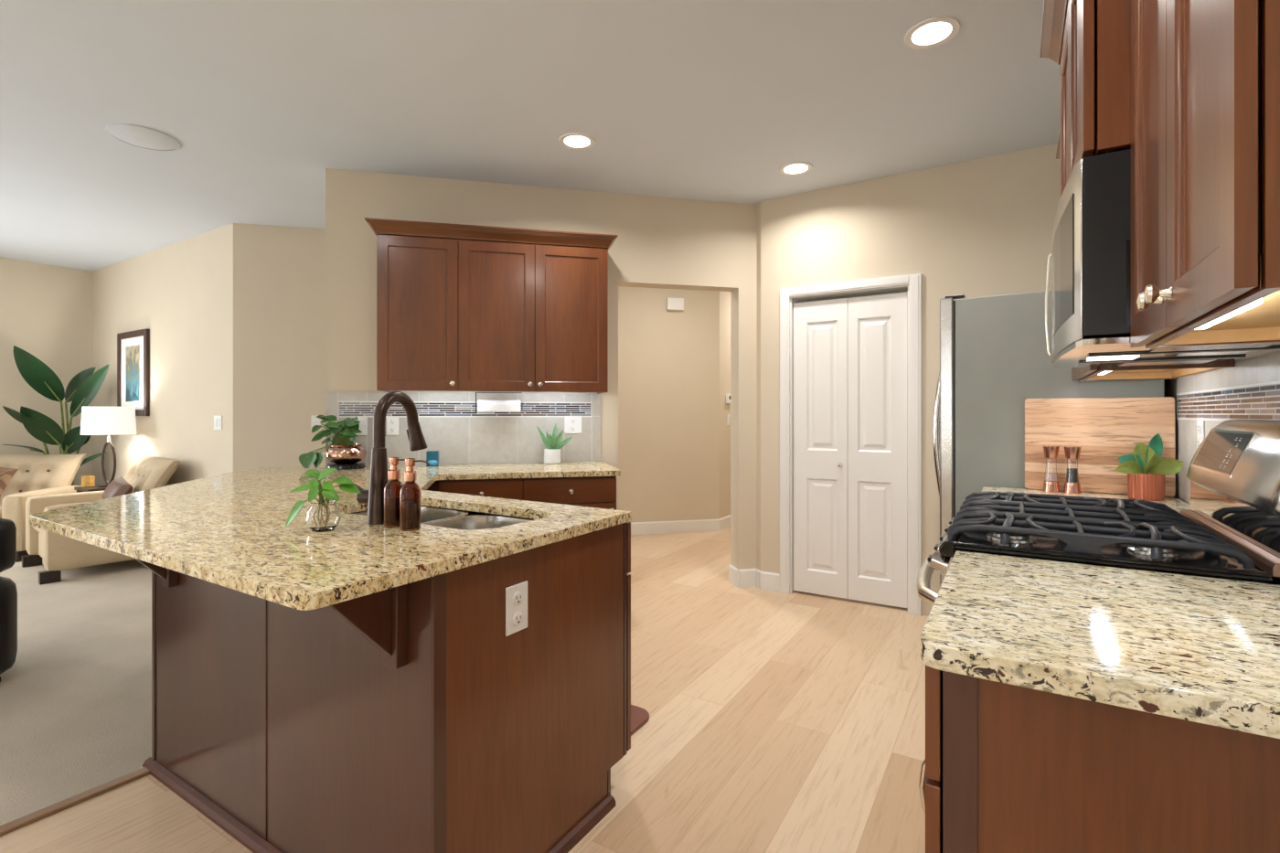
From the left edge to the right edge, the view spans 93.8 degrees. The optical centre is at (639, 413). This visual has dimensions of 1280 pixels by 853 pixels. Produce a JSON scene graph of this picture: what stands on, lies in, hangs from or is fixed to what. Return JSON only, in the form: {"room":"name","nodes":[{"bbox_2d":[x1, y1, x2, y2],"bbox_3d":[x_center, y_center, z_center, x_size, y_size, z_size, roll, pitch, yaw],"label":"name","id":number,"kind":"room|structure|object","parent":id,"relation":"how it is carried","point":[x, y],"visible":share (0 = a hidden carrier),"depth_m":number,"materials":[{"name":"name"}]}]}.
{"room":"kitchen","nodes":[
{"label":"kitchen","id":0,"kind":"room"},
{"bbox_2d":[0,256,92,485],"bbox_3d":[-7.378,-0.133,3.948,0.200,2.740,6.100,0,0,32],"label":"wall","id":1,"kind":"structure","parent":0,"point":[46,310],"depth_m":6.00,"materials":[{"name":"paint"}]},
{"bbox_2d":[92,223,730,522],"bbox_3d":[-1.596,-0.133,6.386,8.415,2.740,2.499,0,0,-14],"label":"wall","id":2,"kind":"structure","parent":0,"point":[233,314],"depth_m":5.37,"materials":[{"name":"paint"}]},
{"bbox_2d":[117,328,149,415],"bbox_3d":[-4.842,-0.383,5.722,0.690,0.810,0.029,0,0,32],"label":"framed picture","id":3,"kind":"object","parent":2,"relation":"attached to","point":[133,346],"visible":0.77,"depth_m":5.70,"materials":[{"name":"paper"}]},
{"bbox_2d":[125,344,139,401],"bbox_3d":[-4.843,-0.383,5.720,0.330,0.530,0.002,0,0,32],"label":"print","id":4,"kind":"object","parent":3,"relation":"attached to","point":[132,351],"depth_m":5.72},
{"bbox_2d":[213,415,222,429],"bbox_3d":[-3.415,0.072,4.845,0.130,0.117,0.009,0,0,32],"label":"wall switch","id":5,"kind":"object","parent":2,"relation":"attached to","point":[218,419],"visible":1,"depth_m":4.83,"materials":[{"name":"white plastic"}]},
{"bbox_2d":[310,415,320,429],"bbox_3d":[-2.622,0.072,4.850,0.072,0.117,0.015,0,0,-13],"label":"wall switch","id":6,"kind":"object","parent":2,"relation":"attached to","point":[314,421],"visible":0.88,"depth_m":4.85,"materials":[{"name":"white plastic"}]},
{"bbox_2d":[666,297,683,310],"bbox_3d":[0.363,-1.133,6.205,0.176,0.128,0.054,0,0,-13],"label":"door chime","id":7,"kind":"object","parent":2,"relation":"attached to","point":[672,304],"visible":1,"depth_m":6.18,"materials":[{"name":"white plastic"}]},
{"bbox_2d":[630,514,730,534],"bbox_3d":[0.483,1.175,6.684,4.750,0.125,0.993,0,0,-35],"label":"baseboard","id":8,"kind":"structure","parent":2,"relation":"attached to","point":[699,525],"depth_m":6.23,"materials":[{"name":"white wood"}]},
{"bbox_2d":[725,394,730,403],"bbox_3d":[0.972,-0.163,6.522,0.030,0.100,0.120,0,0,32],"label":"thermostat","id":9,"kind":"object","parent":2,"relation":"attached to","point":[728,396],"visible":0.7,"depth_m":6.48,"materials":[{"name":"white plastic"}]},
{"bbox_2d":[726,414,729,425],"bbox_3d":[0.968,0.067,6.537,0.009,0.117,0.072,0,0,32],"label":"wall switch","id":10,"kind":"object","parent":2,"relation":"attached to","point":[728,415],"visible":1,"depth_m":6.52,"materials":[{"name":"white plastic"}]},
{"bbox_2d":[0,526,928,852],"bbox_3d":[-0.906,1.287,3.510,6.750,0.100,12.200,0,0,32],"label":"floor","id":11,"kind":"structure","parent":0,"point":[777,722],"depth_m":2.27,"materials":[{"name":"brown wood"}]},
{"bbox_2d":[0,767,149,835],"bbox_3d":[-2.825,1.231,0.264,0.045,0.012,4.260,0,0,32],"label":"trim","id":12,"kind":"structure","parent":11,"relation":"on","point":[27,819],"depth_m":1.89,"materials":[{"name":"brown wood"}]},
{"bbox_2d":[0,554,151,825],"bbox_3d":[-4.851,1.284,2.610,5.905,0.106,6.500,0,0,32],"label":"carpet","id":13,"kind":"object","parent":11,"relation":"on","point":[76,695],"depth_m":2.71,"materials":[{"name":"beige carpet"}]},
{"bbox_2d":[0,518,17,682],"bbox_3d":[-3.262,0.852,2.594,0.650,0.759,0.640,0,0,20],"label":"leather chair","id":14,"kind":"object","parent":13,"relation":"on","point":[8,592],"visible":1,"depth_m":2.73,"materials":[{"name":"black leather"}]},
{"bbox_2d":[0,453,86,562],"bbox_3d":[-5.689,0.809,5.272,1.000,0.844,0.886,0,0,-13],"label":"armchair","id":15,"kind":"object","parent":13,"relation":"on","point":[37,474],"visible":0.61,"depth_m":5.52,"materials":[{"name":"beige fabric"}]},
{"bbox_2d":[0,502,1,518],"bbox_3d":[-5.662,0.866,5.152,0.672,0.138,0.600,0,0,-13],"label":"seat cushion","id":16,"kind":"object","parent":15,"relation":"on","point":[0,503],"depth_m":4.99,"materials":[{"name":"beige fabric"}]},
{"bbox_2d":[0,467,18,497],"bbox_3d":[-5.721,0.597,5.190,0.491,0.387,0.200,0,0,-8],"label":"throw pillow","id":17,"kind":"object","parent":15,"relation":"on","point":[6,474],"visible":1,"depth_m":5.22,"materials":[{"name":"brown fabric"}]},
{"bbox_2d":[1,345,109,485],"bbox_3d":[-5.572,0.309,5.774,0.705,1.843,0.824,0,0,-41],"label":"banana plant","id":18,"kind":"object","parent":13,"relation":"on","point":[82,389],"visible":0.74,"depth_m":5.70,"materials":[{"name":"green plant"}]},
{"bbox_2d":[74,484,106,492],"bbox_3d":[-4.889,0.946,5.485,0.360,0.569,0.340,0,0,32],"label":"side table","id":19,"kind":"object","parent":13,"relation":"on","point":[79,489],"visible":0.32,"depth_m":5.34,"materials":[{"name":"brown wood"}]},
{"bbox_2d":[81,475,95,487],"bbox_3d":[-5.025,0.614,5.457,0.089,0.095,0.089,0,0,-36],"label":"candle holder","id":20,"kind":"object","parent":19,"relation":"on","point":[87,481],"visible":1,"depth_m":5.42,"materials":[{"name":"gold glass"}]},
{"bbox_2d":[80,406,136,487],"bbox_3d":[-4.836,0.298,5.457,0.384,0.725,0.384,0,0,32],"label":"table lamp","id":21,"kind":"object","parent":19,"relation":"on","point":[95,421],"visible":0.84,"depth_m":5.34,"materials":[{"name":"white fabric"}]},
{"bbox_2d":[21,456,180,584],"bbox_3d":[-4.395,0.809,4.909,0.960,0.844,0.846,0,0,38],"label":"armchair","id":22,"kind":"object","parent":13,"relation":"on","point":[58,552],"visible":0.33,"depth_m":4.81,"materials":[{"name":"beige fabric"}]},
{"bbox_2d":[32,526,42,534],"bbox_3d":[-4.464,0.866,4.820,0.632,0.138,0.539,0,0,38],"label":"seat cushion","id":23,"kind":"object","parent":22,"relation":"on","point":[38,530],"depth_m":4.68,"materials":[{"name":"beige fabric"}]},
{"bbox_2d":[102,476,133,499],"bbox_3d":[-4.226,0.637,4.847,0.350,0.249,0.158,0,0,38],"label":"throw pillow","id":24,"kind":"object","parent":22,"relation":"on","point":[118,486],"visible":0.66,"depth_m":4.78,"materials":[{"name":"fabric"}]},
{"bbox_2d":[135,505,630,852],"bbox_3d":[-1.235,0.795,2.345,2.447,0.884,1.325,0,0,32],"label":"base cabinet","id":25,"kind":"object","parent":11,"relation":"on","point":[407,718],"visible":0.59,"depth_m":1.60,"materials":[{"name":"brown wood"}]},
{"bbox_2d":[29,461,631,610],"bbox_3d":[-1.033,0.337,2.459,2.148,0.030,2.880,0,0,-10],"label":"countertop","id":26,"kind":"structure","parent":25,"relation":"on","point":[228,529],"depth_m":1.64,"materials":[{"name":"beige stone"}]},
{"bbox_2d":[285,468,361,532],"bbox_3d":[-0.871,0.236,1.660,0.194,0.173,0.088,0,0,-2],"label":"potted plant","id":27,"kind":"object","parent":26,"relation":"on","point":[323,515],"visible":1,"depth_m":1.64,"materials":[{"name":"green plant"}]},
{"bbox_2d":[305,500,341,532],"bbox_3d":[-0.877,0.282,1.660,0.088,0.079,0.087,0,0,32],"label":"vase","id":28,"kind":"object","parent":27,"relation":"on","point":[322,516],"depth_m":1.63,"materials":[{"name":"clear glass"}]},
{"bbox_2d":[298,415,366,469],"bbox_3d":[-1.766,0.164,3.499,0.245,0.317,0.322,0,0,32],"label":"pothos","id":29,"kind":"object","parent":26,"relation":"on","point":[345,453],"visible":0.99,"depth_m":3.46,"materials":[{"name":"green plant"}]},
{"bbox_2d":[324,443,366,463],"bbox_3d":[-1.736,0.235,3.538,0.224,0.111,0.224,0,0,32],"label":"pot","id":30,"kind":"object","parent":26,"relation":"on","point":[336,453],"depth_m":3.46,"materials":[{"name":"gold metal"}]},
{"bbox_2d":[354,391,427,524],"bbox_3d":[-0.777,0.126,1.862,0.180,0.392,0.240,0,0,32],"label":"kitchen faucet","id":31,"kind":"object","parent":26,"relation":"on","point":[373,496],"visible":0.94,"depth_m":1.76,"materials":[{"name":"brown metal"}]},
{"bbox_2d":[383,457,405,528],"bbox_3d":[-0.691,0.223,1.706,0.086,0.199,0.056,0,0,32],"label":"soap dispenser","id":32,"kind":"object","parent":26,"relation":"on","point":[391,488],"visible":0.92,"depth_m":1.69,"materials":[{"name":"orange glass"}]},
{"bbox_2d":[383,479,403,528],"bbox_3d":[-0.703,0.249,1.714,0.056,0.145,0.056,0,0,32],"label":"bottle","id":33,"kind":"object","parent":32,"relation":"on","point":[391,489],"depth_m":1.69,"materials":[{"name":"glass"}]},
{"bbox_2d":[399,458,430,531],"bbox_3d":[-0.627,0.223,1.661,0.086,0.199,0.056,0,0,32],"label":"soap dispenser","id":34,"kind":"object","parent":26,"relation":"on","point":[410,491],"visible":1,"depth_m":1.65,"materials":[{"name":"orange glass"}]},
{"bbox_2d":[399,480,420,531],"bbox_3d":[-0.639,0.249,1.668,0.056,0.145,0.056,0,0,32],"label":"bottle","id":35,"kind":"object","parent":34,"relation":"on","point":[410,492],"depth_m":1.65,"materials":[{"name":"glass"}]},
{"bbox_2d":[426,450,439,467],"bbox_3d":[-1.269,0.276,3.674,0.071,0.092,0.077,0,0,-13],"label":"candle holder","id":36,"kind":"object","parent":26,"relation":"on","point":[432,457],"visible":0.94,"depth_m":3.64,"materials":[{"name":"teal glass"}]},
{"bbox_2d":[350,505,534,529],"bbox_3d":[-0.668,0.447,1.986,0.797,0.181,0.399,0,0,32],"label":"sink","id":37,"kind":"object","parent":26,"relation":"in","point":[432,516],"visible":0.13,"depth_m":2.08,"materials":[{"name":"metal"}]},
{"bbox_2d":[536,423,573,464],"bbox_3d":[-0.550,0.189,3.890,0.237,0.266,0.119,0,0,-13],"label":"agave","id":38,"kind":"object","parent":26,"relation":"on","point":[553,443],"visible":1,"depth_m":3.86,"materials":[{"name":"green plant"}]},
{"bbox_2d":[544,448,560,464],"bbox_3d":[-0.568,0.275,3.881,0.110,0.094,0.110,0,0,-13],"label":"pot","id":39,"kind":"object","parent":38,"relation":"attached to","point":[551,456],"depth_m":3.84,"materials":[{"name":"white ceramic"}]},
{"bbox_2d":[505,580,527,636],"bbox_3d":[-0.315,0.500,1.542,0.009,0.122,0.078,0,0,32],"label":"power outlet","id":40,"kind":"object","parent":25,"relation":"attached to","point":[516,595],"visible":1,"depth_m":1.53,"materials":[{"name":"white plastic"}]},
{"bbox_2d":[512,611,522,625],"bbox_3d":[-0.313,0.526,1.540,0.003,0.033,0.033,0,0,32],"label":"receptacle","id":41,"kind":"object","parent":40,"relation":"attached to","point":[517,616],"depth_m":1.54,"materials":[{"name":"white plastic"}]},
{"bbox_2d":[512,591,522,605],"bbox_3d":[-0.313,0.474,1.540,0.003,0.033,0.033,0,0,32],"label":"receptacle","id":42,"kind":"object","parent":40,"relation":"attached to","point":[517,596],"depth_m":1.54,"materials":[{"name":"white plastic"}]},
{"bbox_2d":[426,475,616,510],"bbox_3d":[-0.724,0.795,3.600,1.070,0.884,0.672,0,0,-13],"label":"base cabinet","id":43,"kind":"object","parent":11,"relation":"on","point":[600,492],"visible":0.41,"depth_m":3.34,"materials":[{"name":"brown wood"}]},
{"bbox_2d":[630,704,649,735],"bbox_3d":[-0.426,1.228,2.527,0.905,0.016,0.400,0,0,32],"label":"kitchen mat","id":44,"kind":"object","parent":11,"relation":"on","point":[639,716],"visible":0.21,"depth_m":2.41,"materials":[{"name":"fabric"}]},
{"bbox_2d":[932,290,1164,586],"bbox_3d":[1.933,0.345,2.967,0.866,1.784,0.900,0,0,32],"label":"refrigerator","id":45,"kind":"object","parent":11,"relation":"on","point":[994,357],"visible":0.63,"depth_m":2.67,"materials":[{"name":"grey paint"}]},
{"bbox_2d":[916,419,1279,605],"bbox_3d":[1.174,0.626,1.604,0.763,1.222,0.773,0,0,32],"label":"gas range","id":46,"kind":"object","parent":11,"relation":"on","point":[1231,528],"visible":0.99,"depth_m":1.39,"materials":[{"name":"metal"}]},
{"bbox_2d":[916,550,938,605],"bbox_3d":[0.909,0.737,1.770,0.137,0.600,0.750,0,0,32],"label":"oven","id":47,"kind":"object","parent":46,"relation":"in","point":[924,592],"depth_m":1.58,"materials":[{"name":"silver metal"}]},
{"bbox_2d":[938,524,1272,582],"bbox_3d":[1.161,0.322,1.612,0.570,0.040,0.773,0,0,32],"label":"cooktop","id":48,"kind":"object","parent":46,"relation":"in","point":[1141,558],"depth_m":1.31,"materials":[{"name":"black metal"}]},
{"bbox_2d":[918,664,1279,852],"bbox_3d":[0.836,0.797,0.979,0.690,0.880,0.643,0,0,32],"label":"base cabinet","id":49,"kind":"object","parent":11,"relation":"on","point":[1007,768],"visible":0.6,"depth_m":0.77,"materials":[{"name":"brown wood"}]},
{"bbox_2d":[920,550,1279,738],"bbox_3d":[0.845,0.339,0.958,0.652,0.034,0.669,0,0,32],"label":"countertop","id":50,"kind":"structure","parent":49,"relation":"on","point":[1205,650],"depth_m":0.87,"materials":[{"name":"beige stone"}]},
{"bbox_3d":[1.619,0.797,2.196,0.643,0.880,0.690,0,0,32],"label":"base cabinet","id":51,"kind":"object","parent":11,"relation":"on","visible":0},
{"bbox_2d":[981,486,1190,512],"bbox_3d":[1.619,0.339,2.200,0.652,0.034,0.704,0,0,32],"label":"countertop","id":52,"kind":"structure","parent":51,"relation":"on","point":[1176,504],"depth_m":2.37,"materials":[{"name":"beige stone"}]},
{"bbox_2d":[1042,445,1060,492],"bbox_3d":[1.690,0.227,2.464,0.061,0.190,0.061,0,0,32],"label":"mill","id":53,"kind":"object","parent":52,"relation":"on","point":[1050,483],"visible":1,"depth_m":2.45,"materials":[{"name":"orange metal"}]},
{"bbox_2d":[1063,446,1081,494],"bbox_3d":[1.742,0.227,2.414,0.061,0.190,0.061,0,0,32],"label":"mill","id":54,"kind":"object","parent":52,"relation":"on","point":[1072,484],"visible":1,"depth_m":2.40,"materials":[{"name":"orange metal"}]},
{"bbox_2d":[1024,396,1175,496],"bbox_3d":[1.861,0.128,2.446,0.488,0.385,0.037,0,0,32],"label":"cutting board","id":55,"kind":"object","parent":52,"relation":"on","point":[1105,430],"visible":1,"depth_m":2.43,"materials":[{"name":"brown wood"}]},
{"bbox_2d":[1114,433,1183,501],"bbox_3d":[1.887,0.198,2.264,0.229,0.247,0.126,0,0,5],"label":"potted plant","id":56,"kind":"object","parent":52,"relation":"on","point":[1145,469],"visible":0.98,"depth_m":2.24,"materials":[{"name":"green plant"}]},
{"bbox_2d":[0,0,1068,271],"bbox_3d":[-1.946,-1.578,4.158,9.200,0.150,12.200,0,0,32],"label":"ceiling","id":57,"kind":"structure","parent":0,"point":[698,100],"depth_m":2.83,"materials":[{"name":"paint"}]},
{"bbox_2d":[106,123,180,150],"bbox_3d":[-2.695,-1.498,3.258,0.312,0.008,0.312,0,0,32],"label":"ceiling speaker","id":58,"kind":"object","parent":57,"relation":"attached to","point":[136,135],"visible":1,"depth_m":3.24,"materials":[{"name":"paint"}]},
{"bbox_2d":[558,132,595,149],"bbox_3d":[-0.346,-1.500,3.302,0.200,0.004,0.200,0,0,32],"label":"recessed light","id":59,"kind":"object","parent":57,"relation":"in","point":[576,141],"visible":1,"depth_m":3.30,"materials":[{"name":"white"}]},
{"bbox_2d":[778,161,812,175],"bbox_3d":[0.954,-1.500,3.671,0.200,0.004,0.200,0,0,32],"label":"recessed light","id":60,"kind":"object","parent":57,"relation":"in","point":[794,168],"visible":1,"depth_m":3.67,"materials":[{"name":"white"}]},
{"bbox_2d":[904,16,959,49],"bbox_3d":[1.151,-1.500,2.365,0.200,0.004,0.200,0,0,32],"label":"recessed light","id":61,"kind":"object","parent":57,"relation":"in","point":[933,32],"visible":1,"depth_m":2.36,"materials":[{"name":"white"}]},
{"bbox_2d":[325,168,757,569],"bbox_3d":[-0.560,-0.133,4.063,2.838,2.740,0.150,0,0,-13],"label":"wall","id":62,"kind":"structure","parent":0,"point":[662,242],"depth_m":4.06,"materials":[{"name":"paint"}]},
{"bbox_2d":[325,392,600,466],"bbox_3d":[-1.093,0.093,3.855,1.700,0.455,0.013,0,0,-13],"label":"tile backsplash","id":63,"kind":"structure","parent":62,"relation":"attached to","point":[450,423],"depth_m":3.87,"materials":[{"name":"tile"}]},
{"bbox_2d":[354,416,367,435],"bbox_3d":[-1.721,0.074,3.695,0.072,0.117,0.015,0,0,-13],"label":"wall switch","id":64,"kind":"object","parent":63,"relation":"attached to","point":[363,424],"visible":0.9,"depth_m":3.70,"materials":[{"name":"white plastic"}]},
{"bbox_2d":[386,416,398,435],"bbox_3d":[-1.543,0.074,3.740,0.072,0.117,0.009,0,0,-13],"label":"power outlet","id":65,"kind":"object","parent":63,"relation":"attached to","point":[392,421],"visible":1,"depth_m":3.74,"materials":[{"name":"white plastic"}]},
{"bbox_2d":[564,416,581,433],"bbox_3d":[-0.446,0.072,3.995,0.115,0.117,0.009,0,0,-13],"label":"power outlet","id":66,"kind":"object","parent":63,"relation":"attached to","point":[572,424],"visible":1,"depth_m":3.99,"materials":[{"name":"white plastic"}]},
{"bbox_2d":[364,217,618,394],"bbox_3d":[-0.885,-0.618,3.715,1.446,0.966,0.382,0,0,-13],"label":"upper cabinet","id":67,"kind":"object","parent":62,"relation":"attached to","point":[460,307],"visible":1,"depth_m":3.57,"materials":[{"name":"brown wood"}]},
{"bbox_2d":[475,392,522,412],"bbox_3d":[-0.878,-0.071,3.737,0.284,0.124,0.072,0,0,-13],"label":"paper towel holder","id":68,"kind":"object","parent":67,"relation":"attached to","point":[482,405],"visible":1,"depth_m":3.71,"materials":[{"name":"white paper"}]},
{"bbox_2d":[796,299,806,302],"bbox_3d":[1.657,-0.133,6.537,1.500,2.740,4.250,0,0,32],"label":"wall","id":69,"kind":"structure","parent":0,"point":[798,301],"depth_m":4.60,"materials":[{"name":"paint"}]},
{"bbox_2d":[806,288,907,301],"bbox_3d":[1.917,-0.133,4.402,1.600,2.740,0.100,0,0,32],"label":"wall","id":70,"kind":"structure","parent":0,"point":[906,290],"depth_m":4.51,"materials":[{"name":"paint"}]},
{"bbox_2d":[757,143,1059,615],"bbox_3d":[1.749,-0.133,3.770,2.118,2.740,0.150,0,0,32],"label":"wall","id":71,"kind":"structure","parent":0,"point":[980,227],"depth_m":3.69,"materials":[{"name":"paint"}]},
{"bbox_2d":[728,564,779,592],"bbox_3d":[0.805,1.175,4.274,0.408,0.125,0.116,0,0,32],"label":"baseboard","id":72,"kind":"structure","parent":71,"relation":"attached to","point":[766,581],"depth_m":4.27,"materials":[{"name":"white wood"}]},
{"bbox_2d":[779,273,921,615],"bbox_3d":[1.375,0.187,3.960,0.893,2.100,0.124,0,0,32],"label":"door","id":73,"kind":"structure","parent":71,"relation":"in","point":[850,368],"depth_m":3.93,"materials":[{"name":"white wood"}]},
{"bbox_2d":[1164,378,1190,504],"bbox_3d":[0.724,-0.133,-0.068,0.200,2.740,7.850,0,0,32],"label":"wall","id":74,"kind":"structure","parent":0,"point":[1170,385],"depth_m":2.41,"materials":[{"name":"paint"}]},
{"bbox_2d":[1040,0,1130,199],"bbox_3d":[1.309,-0.882,1.519,0.464,0.638,0.866,0,0,32],"label":"upper cabinet","id":75,"kind":"object","parent":74,"relation":"attached to","point":[1094,111],"visible":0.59,"depth_m":1.29,"materials":[{"name":"brown wood"}]},
{"bbox_2d":[1045,149,1279,368],"bbox_3d":[1.310,-0.348,1.517,0.451,0.409,0.762,0,0,32],"label":"microwave","id":76,"kind":"object","parent":75,"relation":"attached to","point":[1090,256],"visible":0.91,"depth_m":1.29,"materials":[{"name":"black metal"}]},
{"bbox_2d":[1056,56,1234,381],"bbox_3d":[1.732,-0.618,2.123,0.386,0.966,0.809,0,0,32],"label":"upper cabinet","id":77,"kind":"object","parent":74,"relation":"attached to","point":[1162,371],"visible":0.15,"depth_m":2.20,"materials":[{"name":"brown wood"}]},
{"bbox_2d":[1130,0,1279,348],"bbox_3d":[0.956,-0.618,0.878,0.386,0.966,0.796,0,0,32],"label":"upper cabinet","id":78,"kind":"object","parent":74,"relation":"attached to","point":[1205,74],"visible":1,"depth_m":0.86,"materials":[{"name":"brown wood"}]},
{"bbox_2d":[1194,298,1262,330],"bbox_3d":[0.901,-0.156,0.941,0.035,0.014,0.290,0,0,32],"label":"light","id":79,"kind":"object","parent":78,"relation":"attached to","point":[1260,301],"visible":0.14,"depth_m":0.90,"materials":[{"name":"white plastic"}]},
{"bbox_2d":[1176,351,1279,502],"bbox_3d":[1.408,0.064,1.233,0.013,0.514,2.583,0,0,32],"label":"tile backsplash","id":80,"kind":"structure","parent":74,"relation":"attached to","point":[1250,389],"depth_m":1.82,"materials":[{"name":"tile"}]},
{"bbox_2d":[1196,417,1204,448],"bbox_3d":[1.893,0.072,2.026,0.009,0.117,0.072,0,0,32],"label":"power outlet","id":81,"kind":"object","parent":80,"relation":"attached to","point":[1200,421],"visible":0.86,"depth_m":2.02,"materials":[{"name":"white plastic"}]},
{"bbox_2d":[1196,422,1200,432],"bbox_3d":[1.890,0.046,2.027,0.003,0.033,0.033,0,0,32],"label":"receptacle","id":82,"kind":"object","parent":81,"relation":"attached to","point":[1198,423],"depth_m":2.03,"materials":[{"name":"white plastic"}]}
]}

